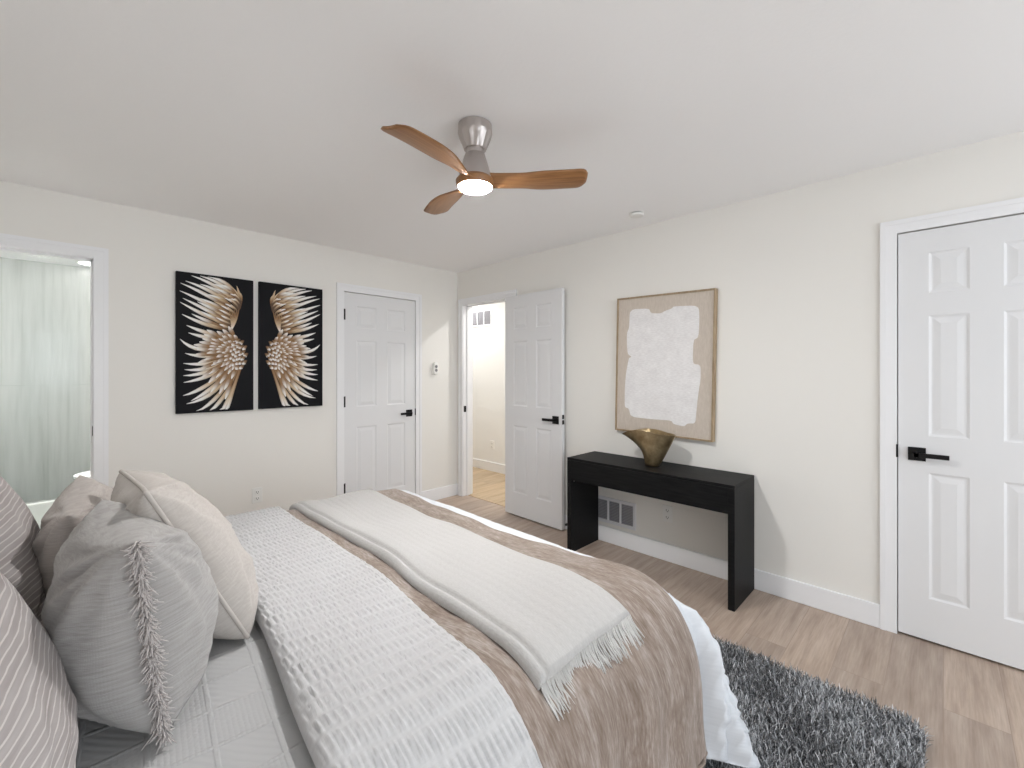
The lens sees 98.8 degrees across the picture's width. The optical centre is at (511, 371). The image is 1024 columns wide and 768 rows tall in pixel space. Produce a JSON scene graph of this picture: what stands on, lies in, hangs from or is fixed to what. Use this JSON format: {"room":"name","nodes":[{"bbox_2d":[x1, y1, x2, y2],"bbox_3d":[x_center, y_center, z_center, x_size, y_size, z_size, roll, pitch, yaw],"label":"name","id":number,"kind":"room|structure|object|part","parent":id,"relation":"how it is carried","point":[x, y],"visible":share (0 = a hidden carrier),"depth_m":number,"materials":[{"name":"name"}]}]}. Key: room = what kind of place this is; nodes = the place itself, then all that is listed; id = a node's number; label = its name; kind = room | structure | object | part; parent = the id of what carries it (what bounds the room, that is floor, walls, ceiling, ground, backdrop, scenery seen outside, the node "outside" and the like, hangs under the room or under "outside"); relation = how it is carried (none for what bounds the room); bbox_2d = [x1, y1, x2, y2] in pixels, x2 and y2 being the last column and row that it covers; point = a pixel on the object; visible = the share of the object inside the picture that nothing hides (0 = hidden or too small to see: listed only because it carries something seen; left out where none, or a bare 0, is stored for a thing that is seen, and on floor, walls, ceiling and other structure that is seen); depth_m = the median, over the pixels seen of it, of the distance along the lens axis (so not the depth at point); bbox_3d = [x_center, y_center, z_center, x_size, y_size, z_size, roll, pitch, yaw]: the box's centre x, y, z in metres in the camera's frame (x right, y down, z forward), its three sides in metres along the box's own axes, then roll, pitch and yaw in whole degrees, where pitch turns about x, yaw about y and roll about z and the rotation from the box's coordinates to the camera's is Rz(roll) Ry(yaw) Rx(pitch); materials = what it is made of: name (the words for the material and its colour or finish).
{"room":"bedroom","nodes":[
{"label":"bedroom","id":0,"kind":"room"},
{"bbox_2d":[0,180,456,515],"bbox_3d":[-1.984,0.136,3.428,0.120,2.404,3.849,0,0,45],"label":"wall","id":1,"kind":"structure","parent":0,"point":[289,453],"depth_m":3.20,"materials":[{"name":"white paint"}]},
{"bbox_2d":[0,233,108,485],"bbox_3d":[-2.896,0.285,2.499,0.150,2.106,0.876,0,0,45],"label":"door frame","id":2,"kind":"structure","parent":1,"relation":"attached to","point":[98,258],"depth_m":2.73,"materials":[{"name":"white paint"}]},
{"bbox_2d":[175,271,252,413],"bbox_3d":[-2.132,-0.196,3.165,0.035,0.977,0.470,0,0,45],"label":"picture","id":3,"kind":"object","parent":1,"relation":"attached to","point":[214,314],"visible":1,"depth_m":3.13,"materials":[{"name":"black paper"}]},
{"bbox_2d":[252,487,261,503],"bbox_3d":[-1.954,0.952,3.366,0.010,0.116,0.072,0,0,45],"label":"wall outlet","id":4,"kind":"object","parent":1,"relation":"attached to","point":[256,492],"visible":1,"depth_m":3.36,"materials":[{"name":"white plastic"}]},
{"bbox_2d":[258,281,321,408],"bbox_3d":[-1.772,-0.198,3.532,0.035,0.977,0.479,0,0,45],"label":"picture","id":5,"kind":"object","parent":1,"relation":"attached to","point":[289,317],"visible":1,"depth_m":3.50,"materials":[{"name":"black paper"}]},
{"bbox_2d":[336,282,421,495],"bbox_3d":[-1.216,0.285,4.112,0.016,2.106,0.865,0,0,45],"label":"door frame","id":6,"kind":"structure","parent":1,"relation":"attached to","point":[340,287],"depth_m":3.94,"materials":[{"name":"white paint"}]},
{"bbox_2d":[344,292,415,493],"bbox_3d":[-1.217,0.315,4.109,0.085,2.022,0.737,0,0,45],"label":"door","id":7,"kind":"structure","parent":1,"relation":"in","point":[380,410],"depth_m":4.09,"materials":[{"name":"white paint"}]},
{"bbox_2d":[432,362,437,374],"bbox_3d":[-0.790,-0.027,4.534,0.034,0.135,0.060,0,0,45],"label":"remote","id":8,"kind":"object","parent":1,"relation":"attached to","point":[435,364],"visible":1,"depth_m":4.52,"materials":[{"name":"white plastic"}]},
{"bbox_2d":[422,483,457,500],"bbox_3d":[-0.750,1.277,4.587,0.015,0.122,0.466,0,0,45],"label":"baseboard","id":9,"kind":"structure","parent":1,"relation":"attached to","point":[450,490],"depth_m":4.59,"materials":[{"name":"white paint"}]},
{"bbox_2d":[473,302,504,464],"bbox_3d":[1.455,0.136,4.263,8.940,2.404,0.120,0,0,45],"label":"wall","id":10,"kind":"structure","parent":0,"point":[488,341],"depth_m":5.91,"materials":[{"name":"white paint"}]},
{"bbox_2d":[473,308,491,327],"bbox_3d":[-0.431,-0.722,6.025,0.450,0.230,0.010,0,0,45],"label":"air vent","id":11,"kind":"object","parent":10,"relation":"in","point":[481,318],"visible":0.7,"depth_m":5.99,"materials":[{"name":"silver metal"}]},
{"bbox_2d":[473,458,504,473],"bbox_3d":[-0.026,1.277,5.623,4.680,0.122,0.015,0,0,45],"label":"baseboard","id":12,"kind":"structure","parent":10,"relation":"attached to","point":[491,466],"depth_m":5.88,"materials":[{"name":"white paint"}]},
{"bbox_2d":[490,440,493,449],"bbox_3d":[-0.267,0.988,5.864,0.072,0.116,0.010,0,0,45],"label":"wall outlet","id":13,"kind":"object","parent":10,"relation":"attached to","point":[491,442],"visible":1,"depth_m":5.86,"materials":[{"name":"white plastic"}]},
{"bbox_2d":[0,0,1023,272],"bbox_3d":[-0.445,-1.106,2.330,8.940,0.080,5.540,0,0,45],"label":"ceiling","id":14,"kind":"structure","parent":0,"point":[268,117],"depth_m":1.75,"materials":[{"name":"white paint"}]},
{"bbox_2d":[381,116,587,214],"bbox_3d":[-0.233,-0.922,1.896,0.851,0.289,0.851,0,0,45],"label":"ceiling fan","id":15,"kind":"object","parent":14,"relation":"hanging from","point":[474,177],"visible":1,"depth_m":1.86,"materials":[{"name":"brown wood"}]},
{"bbox_3d":[-0.284,-0.825,1.661,0.139,0.045,0.438,0,0,37],"label":"blade","id":16,"kind":"part","parent":15,"relation":"part of","materials":[{"name":"brown wood"}]},
{"bbox_3d":[-0.317,-0.825,2.119,0.139,0.045,0.438,0,0,-26],"label":"blade","id":17,"kind":"part","parent":15,"relation":"part of","materials":[{"name":"brown wood"}]},
{"bbox_3d":[0.108,-0.825,1.922,0.438,0.045,0.139,0,0,5],"label":"blade","id":18,"kind":"part","parent":15,"relation":"part of","materials":[{"name":"brown wood"}]},
{"bbox_2d":[629,210,643,218],"bbox_3d":[0.841,-1.054,2.960,0.100,0.024,0.100,0,0,45],"label":"smoke detector","id":19,"kind":"object","parent":14,"relation":"attached to","point":[638,213],"visible":1,"depth_m":2.93,"materials":[{"name":"white plastic"}]},
{"bbox_2d":[435,467,1023,767],"bbox_3d":[-0.445,1.376,2.330,8.940,0.084,5.540,0,0,45],"label":"floor","id":20,"kind":"structure","parent":0,"point":[971,706],"depth_m":2.06,"materials":[{"name":"brown wood"}]},
{"bbox_2d":[567,451,753,611],"bbox_3d":[0.947,0.988,2.970,1.160,0.700,0.358,0,0,45],"label":"console table","id":21,"kind":"object","parent":20,"relation":"on","point":[727,492],"visible":0.96,"depth_m":2.73,"materials":[{"name":"black wood"}]},
{"bbox_3d":[0.546,0.997,3.364,0.036,0.682,0.358,0,0,44],"label":"panel","id":22,"kind":"part","parent":21,"relation":"part of","materials":[{"name":"black wood"}]},
{"bbox_2d":[622,428,675,466],"bbox_3d":[0.922,0.517,2.985,0.391,0.240,0.144,0,0,45],"label":"bronze vase","id":23,"kind":"object","parent":21,"relation":"on","point":[654,444],"visible":1,"depth_m":2.91,"materials":[{"name":"gold metal"}]},
{"bbox_3d":[1.348,0.997,2.576,0.036,0.682,0.358,0,0,44],"label":"panel","id":24,"kind":"part","parent":21,"relation":"part of","materials":[{"name":"black wood"}]},
{"bbox_2d":[703,634,933,767],"bbox_3d":[0.674,1.310,1.859,1.608,0.054,0.934,0,0,45],"label":"shag rug","id":25,"kind":"object","parent":20,"relation":"on","point":[792,719],"visible":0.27,"depth_m":1.63,"materials":[{"name":"grey fabric"}]},
{"bbox_3d":[-0.816,1.048,1.363,1.655,0.580,1.920,0,0,45],"label":"bed","id":26,"kind":"object","parent":20,"relation":"on","visible":0},
{"bbox_2d":[76,619,315,767],"bbox_3d":[-1.071,0.914,1.102,1.995,0.431,1.170,0,0,45],"label":"sheet","id":27,"kind":"object","parent":26,"relation":"on","point":[239,714],"visible":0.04,"depth_m":0.87,"materials":[{"name":"grey fabric"}]},
{"bbox_2d":[0,476,45,622],"bbox_3d":[-1.384,0.447,1.145,0.620,0.489,0.267,0,0,45],"label":"striped sham","id":28,"kind":"object","parent":27,"relation":"on","point":[19,528],"visible":0.42,"depth_m":1.07,"materials":[{"name":"fabric"}]},
{"bbox_2d":[0,572,78,767],"bbox_3d":[-0.835,0.470,0.649,0.620,0.464,0.276,0,0,45],"label":"striped sham","id":29,"kind":"object","parent":27,"relation":"on","point":[39,725],"visible":0.98,"depth_m":0.64,"materials":[{"name":"fabric"}]},
{"bbox_2d":[32,475,112,595],"bbox_3d":[-1.222,0.523,1.281,0.452,0.377,0.245,0,0,45],"label":"linen pillow","id":30,"kind":"object","parent":27,"relation":"on","point":[74,503],"visible":0.34,"depth_m":1.12,"materials":[{"name":"beige fabric"}]},
{"bbox_2d":[41,499,218,753],"bbox_3d":[-0.820,0.510,0.961,0.467,0.401,0.290,0,0,45],"label":"fringed pillow","id":31,"kind":"object","parent":27,"relation":"on","point":[129,612],"visible":0.96,"depth_m":0.82,"materials":[{"name":"grey fabric"}]},
{"bbox_2d":[110,470,258,639],"bbox_3d":[-0.902,0.489,1.217,0.460,0.438,0.306,0,0,45],"label":"pillow","id":32,"kind":"object","parent":27,"relation":"on","point":[158,496],"visible":0.62,"depth_m":1.11,"materials":[{"name":"fabric"}]},
{"bbox_2d":[402,490,759,767],"bbox_3d":[-0.290,0.961,1.808,2.142,0.537,1.253,0,0,45],"label":"duvet","id":33,"kind":"object","parent":26,"relation":"on","point":[727,739],"visible":0.09,"depth_m":1.40,"materials":[{"name":"white fabric"}]},
{"bbox_2d":[224,506,542,767],"bbox_3d":[-0.728,0.877,1.450,2.085,0.466,0.450,0,0,45],"label":"coverlet","id":34,"kind":"object","parent":33,"relation":"on","point":[368,678],"visible":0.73,"depth_m":0.97,"materials":[{"name":"white fabric"}]},
{"bbox_2d":[287,489,707,767],"bbox_3d":[-0.443,0.935,1.720,2.066,0.520,0.995,0,0,45],"label":"blanket","id":35,"kind":"object","parent":33,"relation":"on","point":[646,710],"visible":0.27,"depth_m":1.21,"materials":[{"name":"beige fabric"}]},
{"bbox_2d":[289,489,644,720],"bbox_3d":[-0.378,0.714,1.756,1.792,0.128,0.466,0,0,45],"label":"throw blanket","id":36,"kind":"object","parent":35,"relation":"on","point":[550,618],"visible":1,"depth_m":1.35,"materials":[{"name":"grey fabric"}]},
{"bbox_2d":[457,131,1023,630],"bbox_3d":[0.782,0.136,3.492,8.820,2.404,0.120,0,0,45],"label":"wall","id":37,"kind":"structure","parent":0,"point":[795,272],"depth_m":2.60,"materials":[{"name":"white paint"}]},
{"bbox_2d":[458,289,516,495],"bbox_3d":[-0.220,0.285,4.475,0.865,2.106,0.150,0,0,45],"label":"door frame","id":38,"kind":"structure","parent":37,"relation":"attached to","point":[465,306],"depth_m":4.71,"materials":[{"name":"white paint"}]},
{"bbox_2d":[505,287,563,529],"bbox_3d":[0.170,0.315,3.896,0.085,2.022,0.692,0,0,-44],"label":"door","id":39,"kind":"structure","parent":37,"relation":"in","point":[534,322],"depth_m":3.87,"materials":[{"name":"white paint"}]},
{"bbox_3d":[0.311,0.413,3.715,0.127,0.022,0.042,0,0,44],"label":"lever","id":40,"kind":"part","parent":39,"relation":"part of","materials":[{"name":"black metal"}]},
{"bbox_3d":[0.366,0.413,3.696,0.009,0.066,0.066,0,0,-44],"label":"handle","id":41,"kind":"part","parent":39,"relation":"part of","materials":[{"name":"black metal"}]},
{"bbox_2d":[598,495,635,530],"bbox_3d":[0.790,1.088,3.393,0.370,0.200,0.010,0,0,45],"label":"air vent","id":42,"kind":"object","parent":37,"relation":"in","point":[616,512],"visible":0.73,"depth_m":3.37,"materials":[{"name":"silver metal"}]},
{"bbox_2d":[615,288,717,441],"bbox_3d":[1.063,-0.044,3.102,0.741,1.012,0.041,0,0,45],"label":"abstract painting","id":43,"kind":"object","parent":37,"relation":"attached to","point":[666,344],"visible":0.98,"depth_m":3.05,"materials":[{"name":"white fabric"}]},
{"bbox_2d":[663,505,672,522],"bbox_3d":[1.096,1.006,3.093,0.072,0.116,0.010,0,0,45],"label":"wall outlet","id":44,"kind":"object","parent":37,"relation":"attached to","point":[667,510],"visible":1,"depth_m":3.09,"materials":[{"name":"white plastic"}]},
{"bbox_2d":[564,514,879,627],"bbox_3d":[0.979,1.277,3.204,2.627,0.122,0.015,0,0,45],"label":"baseboard","id":45,"kind":"structure","parent":37,"relation":"attached to","point":[860,610],"depth_m":2.65,"materials":[{"name":"white paint"}]},
{"bbox_2d":[880,197,1023,633],"bbox_3d":[2.184,0.285,2.019,0.752,2.106,0.016,0,0,45],"label":"door frame","id":46,"kind":"structure","parent":37,"relation":"attached to","point":[889,230],"depth_m":2.25,"materials":[{"name":"white paint"}]},
{"bbox_2d":[896,214,1023,669],"bbox_3d":[2.180,0.315,2.021,0.620,2.022,0.085,0,0,45],"label":"door","id":47,"kind":"structure","parent":37,"relation":"in","point":[960,446],"depth_m":2.08,"materials":[{"name":"white paint"}]},
{"bbox_3d":[2.017,0.413,2.186,0.066,0.066,0.009,0,0,44],"label":"handle","id":48,"kind":"part","parent":47,"relation":"part of","materials":[{"name":"black metal"}]},
{"bbox_3d":[2.036,0.413,2.132,0.126,0.022,0.041,0,0,44],"label":"lever","id":49,"kind":"part","parent":47,"relation":"part of","materials":[{"name":"black metal"}]},
{"bbox_3d":[-3.731,1.335,3.421,2.482,0.006,2.250,0,0,45],"label":"floor","id":50,"kind":"structure","parent":0,"visible":0},
{"bbox_2d":[26,500,54,526],"bbox_3d":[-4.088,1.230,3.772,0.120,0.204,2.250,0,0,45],"label":"bathtub","id":51,"kind":"object","parent":50,"relation":"on","point":[38,509],"visible":0.08,"depth_m":3.74,"materials":[{"name":"white ceramic"}]},
{"bbox_2d":[0,251,89,503],"bbox_3d":[-4.088,0.037,3.772,0.010,2.180,2.230,0,0,45],"label":"shower curtain","id":52,"kind":"object","parent":51,"relation":"on","point":[45,301],"visible":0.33,"depth_m":3.79,"materials":[{"name":"white fabric"}]},
{"bbox_2d":[73,470,89,479],"bbox_3d":[-3.381,0.940,3.893,0.460,0.784,0.726,0,0,45],"label":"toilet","id":53,"kind":"object","parent":50,"relation":"on","point":[86,473],"visible":0.07,"depth_m":3.64,"materials":[{"name":"white ceramic"}]}
]}

